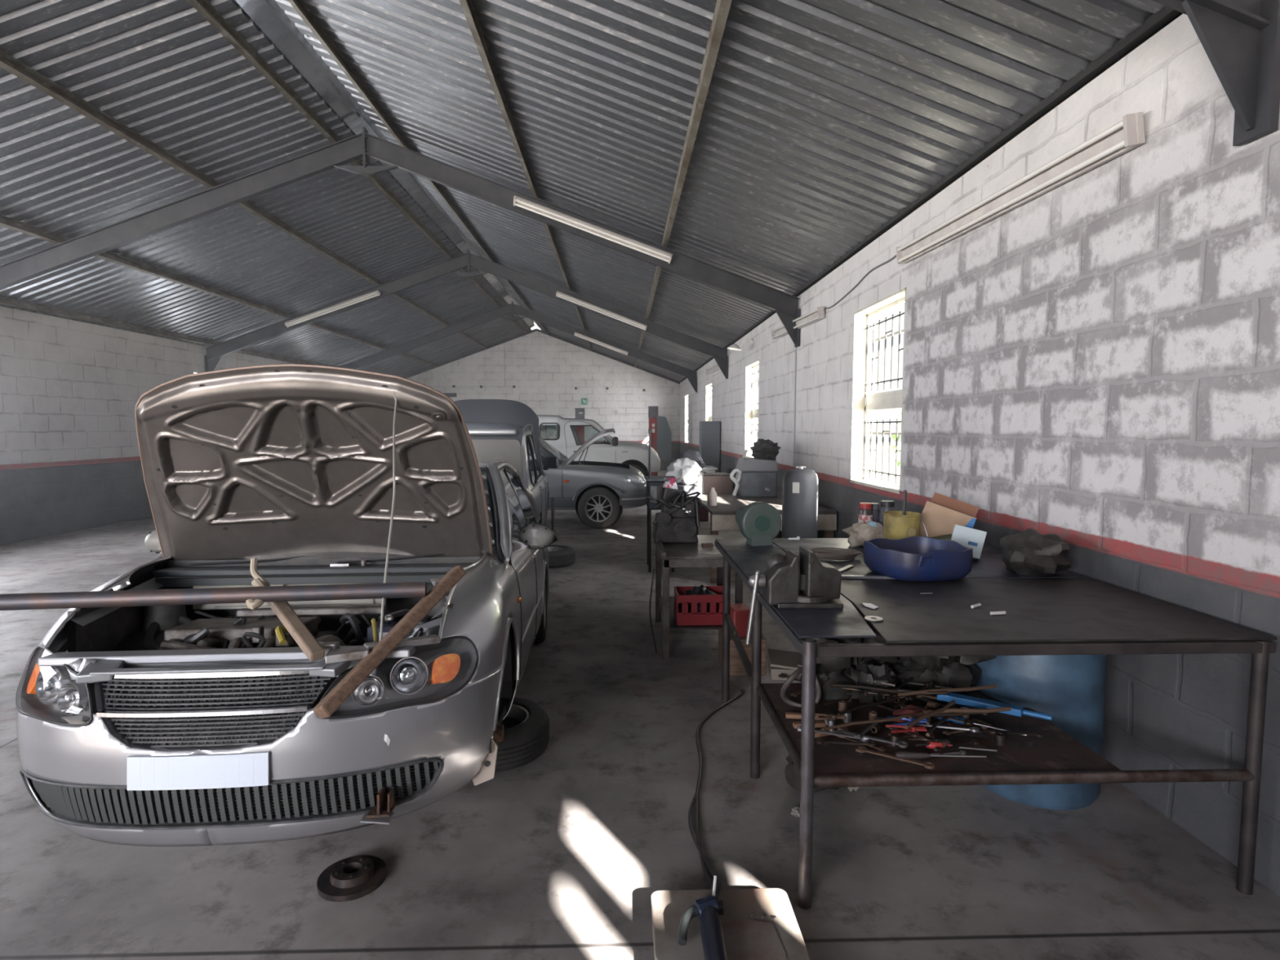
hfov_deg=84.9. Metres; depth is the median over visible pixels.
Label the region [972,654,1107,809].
drum
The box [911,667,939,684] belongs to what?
engine
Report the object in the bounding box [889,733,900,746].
socket
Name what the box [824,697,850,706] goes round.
bar
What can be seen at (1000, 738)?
socket
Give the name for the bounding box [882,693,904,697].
spanner
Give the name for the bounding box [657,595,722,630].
shelf
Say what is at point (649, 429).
handle
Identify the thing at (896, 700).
socket
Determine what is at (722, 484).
cardboard box
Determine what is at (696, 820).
extension cord
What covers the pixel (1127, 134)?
tube light
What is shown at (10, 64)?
purlin
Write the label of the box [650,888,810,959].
stand
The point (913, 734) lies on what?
spanner
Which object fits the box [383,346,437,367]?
roof purlin
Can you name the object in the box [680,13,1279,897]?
wall
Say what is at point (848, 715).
socket
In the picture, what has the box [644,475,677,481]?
tray
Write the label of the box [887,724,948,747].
spanner
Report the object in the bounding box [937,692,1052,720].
pipe
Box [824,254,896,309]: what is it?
cable
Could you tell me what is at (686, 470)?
sack
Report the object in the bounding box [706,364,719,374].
tube light
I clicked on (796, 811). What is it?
paper scrap
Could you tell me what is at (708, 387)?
window
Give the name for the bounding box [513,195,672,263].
tube light
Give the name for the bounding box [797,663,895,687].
bar
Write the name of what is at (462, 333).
roof purlin
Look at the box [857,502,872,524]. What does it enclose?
jar
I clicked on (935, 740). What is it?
pliers
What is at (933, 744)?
screwdriver
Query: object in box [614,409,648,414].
conduit
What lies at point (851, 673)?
engine
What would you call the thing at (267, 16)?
trim
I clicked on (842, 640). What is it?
engine
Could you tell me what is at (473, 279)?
roof purlin
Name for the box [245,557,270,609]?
strap
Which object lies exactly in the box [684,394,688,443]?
window
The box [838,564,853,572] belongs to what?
steel rule
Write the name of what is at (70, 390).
wall
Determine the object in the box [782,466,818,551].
tank
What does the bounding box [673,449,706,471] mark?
tarpaulin
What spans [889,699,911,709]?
spanner
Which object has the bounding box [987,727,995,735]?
socket
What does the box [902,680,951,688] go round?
spanner
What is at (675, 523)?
engine
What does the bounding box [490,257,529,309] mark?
roof purlin
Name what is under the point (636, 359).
roof purlin
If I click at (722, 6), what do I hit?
roof purlin
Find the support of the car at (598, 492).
on the floor
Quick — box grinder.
[735,501,781,546]
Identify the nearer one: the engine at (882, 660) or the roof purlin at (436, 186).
the engine at (882, 660)
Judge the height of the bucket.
0.252 m
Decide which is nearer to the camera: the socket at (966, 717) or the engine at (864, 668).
the socket at (966, 717)
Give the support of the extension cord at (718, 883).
on the floor
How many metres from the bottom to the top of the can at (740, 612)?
0.200 m
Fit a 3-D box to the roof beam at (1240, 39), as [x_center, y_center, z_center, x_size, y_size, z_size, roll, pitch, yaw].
[-3.446,-2.693,2.407,11.630,2.830,0.160,0,4,-2]
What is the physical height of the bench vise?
0.418 m
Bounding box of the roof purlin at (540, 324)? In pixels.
[528,306,550,336]
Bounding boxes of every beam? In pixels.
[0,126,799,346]
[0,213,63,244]
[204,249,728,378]
[337,301,697,392]
[1151,0,1279,146]
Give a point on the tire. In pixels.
(526, 723)
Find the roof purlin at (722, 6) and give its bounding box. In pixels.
[662,0,731,247]
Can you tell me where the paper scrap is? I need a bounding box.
[790,806,799,817]
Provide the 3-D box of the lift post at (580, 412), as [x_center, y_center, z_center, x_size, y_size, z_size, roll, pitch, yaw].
[-2.182,-1.385,25.496,0.500,2.440,0.600,0,4,-2]
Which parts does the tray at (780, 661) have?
lid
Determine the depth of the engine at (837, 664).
3.23 m
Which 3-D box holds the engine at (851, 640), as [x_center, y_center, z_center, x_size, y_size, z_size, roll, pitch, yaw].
[1.030,0.810,3.363,0.136,0.150,0.190,2,5,24]
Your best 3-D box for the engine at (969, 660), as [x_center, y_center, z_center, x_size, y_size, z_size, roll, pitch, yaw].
[1.571,0.795,3.315,0.216,0.160,0.143,0,4,7]
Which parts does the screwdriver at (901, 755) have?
handle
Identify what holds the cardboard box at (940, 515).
on the workbench
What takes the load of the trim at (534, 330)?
attached to the wall at (544, 371)
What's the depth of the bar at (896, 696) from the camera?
3.04 m
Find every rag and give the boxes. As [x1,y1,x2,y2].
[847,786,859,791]
[891,704,931,723]
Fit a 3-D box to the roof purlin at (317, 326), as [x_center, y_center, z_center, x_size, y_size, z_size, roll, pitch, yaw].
[-7.896,-3.869,18.719,0.056,0.121,6.350,0,4,-2]
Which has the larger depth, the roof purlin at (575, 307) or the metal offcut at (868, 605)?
the roof purlin at (575, 307)
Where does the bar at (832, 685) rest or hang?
on the bar at (896, 696)
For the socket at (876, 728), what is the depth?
2.89 m
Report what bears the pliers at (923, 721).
on the spanner at (890, 727)
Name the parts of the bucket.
wire handle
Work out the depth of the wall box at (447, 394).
28.25 m
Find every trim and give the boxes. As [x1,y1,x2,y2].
[231,0,540,329]
[403,328,680,383]
[679,6,1181,382]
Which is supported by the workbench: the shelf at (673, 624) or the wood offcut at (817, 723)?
the wood offcut at (817, 723)
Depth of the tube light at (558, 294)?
15.53 m
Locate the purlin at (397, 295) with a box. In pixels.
[377,280,449,326]
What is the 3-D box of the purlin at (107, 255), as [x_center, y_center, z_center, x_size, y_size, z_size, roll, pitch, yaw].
[-7.714,-3.393,12.390,0.056,0.121,6.350,0,4,-2]
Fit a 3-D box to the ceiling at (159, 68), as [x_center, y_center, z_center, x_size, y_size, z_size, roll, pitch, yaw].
[-6.880,-3.666,11.180,6.000,2.220,35.032,0,4,-2]
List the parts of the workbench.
leg, leg, frame rail, shelf rail, plate, leg, steel strip, frame rail, plate, shelf rail, frame rail, plate, leg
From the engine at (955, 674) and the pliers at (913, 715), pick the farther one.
the engine at (955, 674)
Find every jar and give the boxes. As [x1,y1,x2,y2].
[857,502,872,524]
[871,502,879,522]
[879,500,895,525]
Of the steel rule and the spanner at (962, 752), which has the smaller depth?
the spanner at (962, 752)
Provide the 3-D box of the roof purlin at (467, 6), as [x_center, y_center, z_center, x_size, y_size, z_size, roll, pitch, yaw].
[-1.296,-3.553,5.891,0.056,0.121,6.950,0,4,-2]
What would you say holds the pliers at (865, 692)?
on the workbench
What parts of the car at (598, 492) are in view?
bonnet frame, bumper trim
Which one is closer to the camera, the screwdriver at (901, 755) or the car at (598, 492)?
the screwdriver at (901, 755)
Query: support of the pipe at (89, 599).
on the wooden plank
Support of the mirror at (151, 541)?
attached to the car at (195, 725)
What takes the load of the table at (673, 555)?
on the floor
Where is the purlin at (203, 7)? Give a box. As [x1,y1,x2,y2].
[186,0,337,143]
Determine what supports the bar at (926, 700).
on the workbench
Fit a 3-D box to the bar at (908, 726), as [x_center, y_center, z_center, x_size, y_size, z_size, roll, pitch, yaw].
[1.202,0.963,2.884,0.385,0.018,0.029,-5,7,-38]
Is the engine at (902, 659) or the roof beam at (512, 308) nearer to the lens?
the engine at (902, 659)
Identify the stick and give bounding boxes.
[902,489,906,515]
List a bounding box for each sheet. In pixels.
[697,542,721,554]
[720,917,786,959]
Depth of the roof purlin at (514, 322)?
25.59 m
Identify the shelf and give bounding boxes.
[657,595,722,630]
[760,683,1121,774]
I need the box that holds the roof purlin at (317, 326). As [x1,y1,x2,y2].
[288,314,385,350]
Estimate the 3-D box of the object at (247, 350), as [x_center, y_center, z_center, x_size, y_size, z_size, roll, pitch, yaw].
[-9.545,-3.265,18.717,0.056,0.121,6.350,0,4,-2]
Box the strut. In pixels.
[266,601,324,661]
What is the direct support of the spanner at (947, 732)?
on the workbench
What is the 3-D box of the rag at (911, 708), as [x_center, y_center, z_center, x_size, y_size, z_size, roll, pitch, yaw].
[1.175,1.016,3.020,0.224,0.065,0.135,-2,5,-22]
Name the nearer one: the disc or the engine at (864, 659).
the disc
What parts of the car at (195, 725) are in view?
bulb, number plate, slam panel, firewall panel, intake rail, scuttle panel, bonnet panel, bulb, broken trim, roof panel, sill, door, door moulding, door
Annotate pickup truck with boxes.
[537,415,660,475]
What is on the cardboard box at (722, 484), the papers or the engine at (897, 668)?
the papers
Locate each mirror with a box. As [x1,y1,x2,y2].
[144,528,161,553]
[511,523,554,554]
[542,457,558,470]
[612,437,617,445]
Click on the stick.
(904, 491)
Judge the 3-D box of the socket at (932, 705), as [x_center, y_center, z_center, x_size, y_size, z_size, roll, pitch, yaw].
[1.306,1.008,3.123,0.034,0.038,0.044,-4,6,-41]
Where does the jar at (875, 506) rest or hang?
on the workbench
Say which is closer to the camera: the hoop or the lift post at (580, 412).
the hoop
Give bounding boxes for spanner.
[777,672,799,681]
[791,690,801,697]
[797,724,869,740]
[817,738,875,746]
[819,728,886,751]
[834,727,907,747]
[854,716,882,739]
[855,745,934,768]
[859,732,919,743]
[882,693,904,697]
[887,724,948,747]
[888,733,934,737]
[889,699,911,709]
[900,703,973,725]
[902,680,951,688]
[905,683,928,701]
[913,720,953,727]
[915,723,979,732]
[926,750,965,755]
[933,738,980,754]
[942,724,987,735]
[973,726,1044,737]
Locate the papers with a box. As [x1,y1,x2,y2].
[703,472,730,475]
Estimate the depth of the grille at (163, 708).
2.31 m
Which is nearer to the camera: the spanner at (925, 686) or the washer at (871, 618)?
the washer at (871, 618)
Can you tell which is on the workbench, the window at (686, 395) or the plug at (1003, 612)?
the plug at (1003, 612)
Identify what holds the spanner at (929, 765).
on the workbench
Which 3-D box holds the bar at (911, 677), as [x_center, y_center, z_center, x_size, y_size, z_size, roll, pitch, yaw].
[1.254,0.965,3.319,0.024,0.033,0.414,4,6,39]
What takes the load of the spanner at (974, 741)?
on the workbench
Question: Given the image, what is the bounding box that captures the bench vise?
[745,546,843,645]
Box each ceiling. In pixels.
[0,0,531,377]
[275,0,1183,382]
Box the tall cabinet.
[698,421,719,472]
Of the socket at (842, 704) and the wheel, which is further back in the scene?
the wheel
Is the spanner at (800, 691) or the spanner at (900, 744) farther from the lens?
the spanner at (800, 691)
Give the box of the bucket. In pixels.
[882,511,928,539]
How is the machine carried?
on the bench
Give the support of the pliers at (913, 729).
on the spanner at (890, 727)
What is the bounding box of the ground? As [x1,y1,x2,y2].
[871,442,900,484]
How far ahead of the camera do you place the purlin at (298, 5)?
7.22 m
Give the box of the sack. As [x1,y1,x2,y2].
[665,457,701,484]
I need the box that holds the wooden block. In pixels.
[718,628,766,675]
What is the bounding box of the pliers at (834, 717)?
[814,713,846,720]
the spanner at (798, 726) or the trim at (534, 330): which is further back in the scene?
the trim at (534, 330)
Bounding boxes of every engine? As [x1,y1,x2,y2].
[646,484,702,543]
[800,665,830,694]
[816,637,853,674]
[819,637,858,665]
[819,669,855,703]
[844,637,864,664]
[844,664,860,702]
[855,661,875,703]
[861,637,874,662]
[866,637,899,664]
[866,659,892,667]
[871,664,897,702]
[889,662,906,688]
[893,656,910,662]
[897,660,923,690]
[909,656,943,671]
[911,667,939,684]
[932,656,955,667]
[934,660,981,696]
[955,655,995,665]
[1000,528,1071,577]
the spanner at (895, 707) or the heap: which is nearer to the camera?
the spanner at (895, 707)
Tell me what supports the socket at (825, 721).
on the workbench
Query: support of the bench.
on the floor
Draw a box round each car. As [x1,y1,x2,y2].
[15,363,554,846]
[453,399,558,543]
[539,428,645,528]
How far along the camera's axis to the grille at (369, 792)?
2.32 m
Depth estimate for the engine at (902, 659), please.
3.32 m
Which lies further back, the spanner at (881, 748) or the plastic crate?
the plastic crate
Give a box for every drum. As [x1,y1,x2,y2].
[676,484,697,535]
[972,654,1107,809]
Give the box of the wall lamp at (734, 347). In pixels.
[727,337,753,351]
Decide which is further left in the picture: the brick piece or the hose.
the hose
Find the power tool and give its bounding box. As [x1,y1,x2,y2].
[678,875,728,959]
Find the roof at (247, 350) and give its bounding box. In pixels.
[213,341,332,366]
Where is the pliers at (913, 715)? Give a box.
[909,706,931,724]
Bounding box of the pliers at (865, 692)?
[841,688,877,695]
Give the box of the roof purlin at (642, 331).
[638,315,645,350]
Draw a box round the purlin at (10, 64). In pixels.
[0,48,215,188]
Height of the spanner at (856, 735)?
0.019 m
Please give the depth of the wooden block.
4.93 m
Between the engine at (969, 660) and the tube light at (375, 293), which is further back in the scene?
the tube light at (375, 293)
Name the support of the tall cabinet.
on the floor
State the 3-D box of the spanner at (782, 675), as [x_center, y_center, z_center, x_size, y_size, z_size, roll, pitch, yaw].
[0.795,0.977,3.396,0.261,0.016,0.035,4,6,39]
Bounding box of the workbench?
[714,537,1276,909]
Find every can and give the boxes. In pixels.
[697,471,703,493]
[729,603,751,637]
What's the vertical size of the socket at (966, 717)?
0.043 m
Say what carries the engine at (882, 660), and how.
on the engine at (880, 673)
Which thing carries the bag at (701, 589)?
in the plastic crate
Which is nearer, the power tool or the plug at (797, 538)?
the power tool
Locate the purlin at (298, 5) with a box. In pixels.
[288,0,406,147]
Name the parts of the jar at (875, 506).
lid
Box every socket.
[824,713,837,724]
[827,719,835,730]
[836,726,848,737]
[838,700,846,711]
[842,710,851,723]
[868,710,877,719]
[870,724,880,733]
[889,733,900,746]
[893,697,901,702]
[926,701,938,710]
[928,680,934,688]
[960,706,968,719]
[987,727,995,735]
[994,732,1006,746]
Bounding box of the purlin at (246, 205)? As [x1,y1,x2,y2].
[211,180,379,285]
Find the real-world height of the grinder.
0.280 m
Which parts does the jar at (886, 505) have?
lid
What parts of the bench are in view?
leg, leg, leg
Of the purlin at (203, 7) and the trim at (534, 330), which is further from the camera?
the trim at (534, 330)
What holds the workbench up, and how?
on the floor
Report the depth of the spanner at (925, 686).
3.21 m
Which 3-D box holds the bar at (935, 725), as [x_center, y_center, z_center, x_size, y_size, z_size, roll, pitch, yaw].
[1.249,1.006,2.908,0.027,0.046,0.391,3,5,37]
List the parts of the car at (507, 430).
roof rail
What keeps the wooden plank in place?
on the car at (195, 725)
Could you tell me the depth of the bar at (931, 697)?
3.25 m
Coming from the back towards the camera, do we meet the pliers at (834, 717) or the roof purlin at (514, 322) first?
the roof purlin at (514, 322)
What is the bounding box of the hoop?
[780,666,821,707]
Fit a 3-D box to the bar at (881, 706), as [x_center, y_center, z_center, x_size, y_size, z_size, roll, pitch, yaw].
[1.030,1.027,3.303,0.028,0.019,0.428,-3,5,-35]
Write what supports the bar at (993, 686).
on the pipe at (1016, 710)
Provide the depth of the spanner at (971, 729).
2.86 m
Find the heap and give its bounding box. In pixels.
[750,438,781,460]
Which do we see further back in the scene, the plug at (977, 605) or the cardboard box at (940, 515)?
the cardboard box at (940, 515)
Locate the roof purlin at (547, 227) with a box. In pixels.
[535,191,570,290]
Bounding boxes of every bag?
[678,584,719,612]
[841,520,884,546]
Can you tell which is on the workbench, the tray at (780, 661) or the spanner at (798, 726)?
the tray at (780, 661)
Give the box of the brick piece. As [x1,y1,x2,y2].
[701,542,713,546]
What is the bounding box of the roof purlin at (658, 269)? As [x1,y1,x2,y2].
[645,240,662,319]
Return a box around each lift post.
[575,408,584,442]
[648,405,671,475]
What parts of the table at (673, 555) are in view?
leg, leg, leg, leg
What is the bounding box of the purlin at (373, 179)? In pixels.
[333,135,452,259]
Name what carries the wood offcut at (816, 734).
on the workbench
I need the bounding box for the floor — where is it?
[0,470,1279,959]
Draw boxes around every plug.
[787,536,799,540]
[970,603,981,608]
[990,610,1005,614]
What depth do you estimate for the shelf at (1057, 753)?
2.80 m
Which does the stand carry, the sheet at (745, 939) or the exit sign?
the sheet at (745, 939)
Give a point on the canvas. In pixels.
(948, 536)
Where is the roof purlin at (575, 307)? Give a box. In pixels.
[569,287,585,330]
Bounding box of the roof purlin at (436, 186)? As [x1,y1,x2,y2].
[402,141,493,261]
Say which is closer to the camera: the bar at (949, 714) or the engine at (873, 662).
the bar at (949, 714)
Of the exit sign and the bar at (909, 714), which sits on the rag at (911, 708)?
the bar at (909, 714)
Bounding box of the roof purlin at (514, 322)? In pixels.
[499,304,527,334]
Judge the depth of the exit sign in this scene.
28.46 m
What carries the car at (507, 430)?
on the floor
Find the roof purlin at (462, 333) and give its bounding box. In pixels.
[448,323,487,349]
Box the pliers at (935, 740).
[906,737,950,746]
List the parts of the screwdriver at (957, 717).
handle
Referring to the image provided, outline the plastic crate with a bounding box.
[673,586,723,625]
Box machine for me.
[729,448,778,497]
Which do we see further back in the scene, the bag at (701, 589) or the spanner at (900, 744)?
the bag at (701, 589)
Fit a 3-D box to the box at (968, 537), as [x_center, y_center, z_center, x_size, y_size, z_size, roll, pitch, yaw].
[1.905,0.358,4.077,0.201,0.201,0.111,2,5,24]
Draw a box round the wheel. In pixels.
[547,545,574,568]
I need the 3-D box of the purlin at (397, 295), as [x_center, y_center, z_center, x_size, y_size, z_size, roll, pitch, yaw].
[-5.897,-4.602,18.722,0.056,0.121,6.350,0,4,-2]
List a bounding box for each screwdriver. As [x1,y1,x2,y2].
[895,751,986,759]
[925,741,996,751]
[937,716,1026,735]
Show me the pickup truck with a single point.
(560, 432)
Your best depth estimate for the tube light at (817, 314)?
9.07 m
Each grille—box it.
[19,757,444,830]
[93,664,337,751]
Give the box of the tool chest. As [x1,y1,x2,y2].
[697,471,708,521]
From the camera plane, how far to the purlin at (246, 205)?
11.75 m
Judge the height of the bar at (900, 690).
0.028 m
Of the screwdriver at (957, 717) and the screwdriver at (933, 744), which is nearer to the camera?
the screwdriver at (933, 744)
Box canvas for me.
[931,533,980,559]
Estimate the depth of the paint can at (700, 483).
9.75 m
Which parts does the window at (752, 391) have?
frame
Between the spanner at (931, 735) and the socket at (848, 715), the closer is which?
the spanner at (931, 735)
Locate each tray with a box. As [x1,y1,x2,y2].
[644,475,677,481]
[767,648,821,680]
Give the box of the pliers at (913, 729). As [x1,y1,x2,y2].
[885,724,926,733]
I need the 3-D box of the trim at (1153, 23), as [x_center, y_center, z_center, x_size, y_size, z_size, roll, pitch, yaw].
[2.123,-2.716,11.444,0.050,0.050,34.300,0,4,-2]
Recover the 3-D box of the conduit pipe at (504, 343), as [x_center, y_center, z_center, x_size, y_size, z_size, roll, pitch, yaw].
[-5.469,-4.631,28.276,0.020,1.796,0.020,2,5,21]
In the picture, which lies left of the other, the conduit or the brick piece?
the conduit
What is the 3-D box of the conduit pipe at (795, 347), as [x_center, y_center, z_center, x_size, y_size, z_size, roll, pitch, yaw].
[2.167,-1.112,9.790,0.020,1.850,0.020,2,5,21]
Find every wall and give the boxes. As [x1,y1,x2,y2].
[0,306,294,545]
[407,331,679,470]
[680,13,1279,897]
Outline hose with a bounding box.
[648,568,657,653]
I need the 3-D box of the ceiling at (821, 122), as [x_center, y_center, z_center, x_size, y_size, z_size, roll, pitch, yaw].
[-0.502,-3.687,11.362,5.960,2.205,35.032,0,4,-2]
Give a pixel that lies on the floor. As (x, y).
(562, 854)
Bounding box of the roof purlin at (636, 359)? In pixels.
[634,347,638,368]
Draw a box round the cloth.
[662,478,677,489]
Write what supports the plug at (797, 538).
on the workbench
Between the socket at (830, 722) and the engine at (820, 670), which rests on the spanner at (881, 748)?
the socket at (830, 722)
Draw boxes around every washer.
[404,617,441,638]
[864,615,883,621]
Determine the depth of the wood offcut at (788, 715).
3.08 m
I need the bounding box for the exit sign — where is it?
[581,398,587,404]
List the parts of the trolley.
leg, leg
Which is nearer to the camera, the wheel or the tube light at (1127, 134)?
the tube light at (1127, 134)
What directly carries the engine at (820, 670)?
on the workbench
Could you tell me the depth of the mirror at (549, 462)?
9.35 m
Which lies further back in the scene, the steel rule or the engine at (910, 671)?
the steel rule
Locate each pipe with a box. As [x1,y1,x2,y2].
[0,582,426,610]
[503,342,505,387]
[793,346,796,466]
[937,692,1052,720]
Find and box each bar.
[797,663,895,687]
[822,713,913,730]
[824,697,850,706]
[830,683,900,693]
[837,695,902,715]
[865,700,896,711]
[871,688,947,694]
[879,712,982,719]
[886,676,913,699]
[897,684,996,696]
[904,699,955,728]
[911,694,941,701]
[920,696,992,726]
[924,706,1011,714]
[925,715,949,736]
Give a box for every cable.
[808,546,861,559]
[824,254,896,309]
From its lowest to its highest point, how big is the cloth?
0.271 m
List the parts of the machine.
white arm, lever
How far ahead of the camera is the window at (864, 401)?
7.23 m
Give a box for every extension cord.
[688,791,721,898]
[694,689,743,896]
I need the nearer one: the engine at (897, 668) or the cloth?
the engine at (897, 668)
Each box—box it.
[444,393,456,396]
[703,474,733,493]
[919,492,978,537]
[951,524,986,559]
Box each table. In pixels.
[655,534,742,658]
[702,466,717,474]
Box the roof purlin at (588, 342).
[584,327,592,351]
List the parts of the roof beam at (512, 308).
apex plate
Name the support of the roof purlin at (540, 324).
on the roof beam at (512, 308)
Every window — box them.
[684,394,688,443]
[705,382,711,421]
[744,359,759,457]
[849,287,906,493]
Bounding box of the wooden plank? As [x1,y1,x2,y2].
[312,564,466,719]
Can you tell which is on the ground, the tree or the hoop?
the tree
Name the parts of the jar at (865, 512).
lid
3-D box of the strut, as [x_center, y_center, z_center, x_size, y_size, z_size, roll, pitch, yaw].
[-1.250,0.509,2.513,0.438,0.186,0.050,4,6,43]
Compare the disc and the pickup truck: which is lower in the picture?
the disc
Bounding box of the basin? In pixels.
[863,536,973,581]
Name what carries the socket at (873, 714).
on the workbench
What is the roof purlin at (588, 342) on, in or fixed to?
on the roof beam at (512, 308)
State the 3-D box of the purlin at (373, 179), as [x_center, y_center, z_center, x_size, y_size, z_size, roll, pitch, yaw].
[-4.106,-4.715,12.394,0.056,0.121,6.350,0,4,-2]
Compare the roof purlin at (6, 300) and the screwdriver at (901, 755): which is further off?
the roof purlin at (6, 300)
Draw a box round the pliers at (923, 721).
[887,715,927,725]
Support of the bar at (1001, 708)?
on the pliers at (923, 721)
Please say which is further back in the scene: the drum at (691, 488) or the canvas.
the drum at (691, 488)
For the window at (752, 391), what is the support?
in the wall at (1093, 364)
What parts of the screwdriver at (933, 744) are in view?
handle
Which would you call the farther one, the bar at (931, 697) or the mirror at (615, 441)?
the mirror at (615, 441)
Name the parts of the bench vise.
handle, jaw plate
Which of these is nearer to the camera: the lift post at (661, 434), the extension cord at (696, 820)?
the extension cord at (696, 820)
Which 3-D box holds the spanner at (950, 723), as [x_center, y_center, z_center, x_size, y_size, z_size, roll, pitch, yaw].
[1.233,1.036,2.957,0.197,0.014,0.027,-1,4,-11]
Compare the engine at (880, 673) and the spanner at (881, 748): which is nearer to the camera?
the spanner at (881, 748)
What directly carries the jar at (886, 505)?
on the workbench
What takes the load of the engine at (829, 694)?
on the workbench
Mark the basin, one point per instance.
(912, 558)
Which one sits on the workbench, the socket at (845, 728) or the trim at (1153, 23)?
the socket at (845, 728)
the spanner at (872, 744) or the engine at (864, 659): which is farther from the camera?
the engine at (864, 659)
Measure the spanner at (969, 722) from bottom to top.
0.020 m
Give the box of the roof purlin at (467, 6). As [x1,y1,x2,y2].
[459,0,537,198]
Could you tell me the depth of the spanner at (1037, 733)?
2.83 m
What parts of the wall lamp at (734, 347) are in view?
lamp shade, arm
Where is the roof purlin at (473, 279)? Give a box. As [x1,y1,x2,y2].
[450,254,500,307]
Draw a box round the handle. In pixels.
[648,428,651,478]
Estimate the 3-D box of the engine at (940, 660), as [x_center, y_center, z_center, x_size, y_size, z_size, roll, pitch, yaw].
[1.428,0.814,3.312,0.134,0.134,0.222,2,5,30]
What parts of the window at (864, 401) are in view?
frame, vent sash, vent sash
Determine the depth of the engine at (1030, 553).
3.61 m
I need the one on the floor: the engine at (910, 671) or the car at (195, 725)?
the car at (195, 725)
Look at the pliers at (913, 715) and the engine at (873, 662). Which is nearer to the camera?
the pliers at (913, 715)
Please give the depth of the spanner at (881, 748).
2.80 m
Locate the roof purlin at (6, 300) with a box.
[0,294,215,346]
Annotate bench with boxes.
[697,489,836,583]
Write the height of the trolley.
1.135 m
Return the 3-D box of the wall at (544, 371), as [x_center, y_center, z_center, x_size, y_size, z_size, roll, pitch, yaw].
[-4.193,-3.244,28.544,11.660,5.690,0.230,0,4,-2]
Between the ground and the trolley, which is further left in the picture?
the trolley
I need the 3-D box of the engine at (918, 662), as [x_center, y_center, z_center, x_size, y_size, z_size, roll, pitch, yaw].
[1.367,0.814,3.361,0.175,0.207,0.252,0,4,3]
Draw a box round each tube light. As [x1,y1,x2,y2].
[284,289,380,327]
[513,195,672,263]
[555,290,647,330]
[573,331,628,355]
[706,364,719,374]
[770,306,825,338]
[895,111,1145,264]
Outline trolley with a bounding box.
[644,475,677,572]
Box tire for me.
[494,697,549,772]
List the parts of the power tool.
handle, motor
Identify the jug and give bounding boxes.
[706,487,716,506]
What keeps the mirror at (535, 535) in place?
attached to the car at (195, 725)
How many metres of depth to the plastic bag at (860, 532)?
4.48 m
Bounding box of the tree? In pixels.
[890,411,902,466]
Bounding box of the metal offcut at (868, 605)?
[862,603,878,608]
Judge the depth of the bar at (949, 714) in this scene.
2.97 m
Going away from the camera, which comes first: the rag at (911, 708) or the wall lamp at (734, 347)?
the rag at (911, 708)
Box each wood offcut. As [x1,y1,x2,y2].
[785,711,818,719]
[792,720,826,728]
[814,729,834,737]
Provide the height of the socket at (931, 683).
0.043 m
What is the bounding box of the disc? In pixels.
[316,854,386,902]
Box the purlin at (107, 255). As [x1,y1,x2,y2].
[59,235,289,319]
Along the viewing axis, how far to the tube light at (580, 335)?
21.84 m

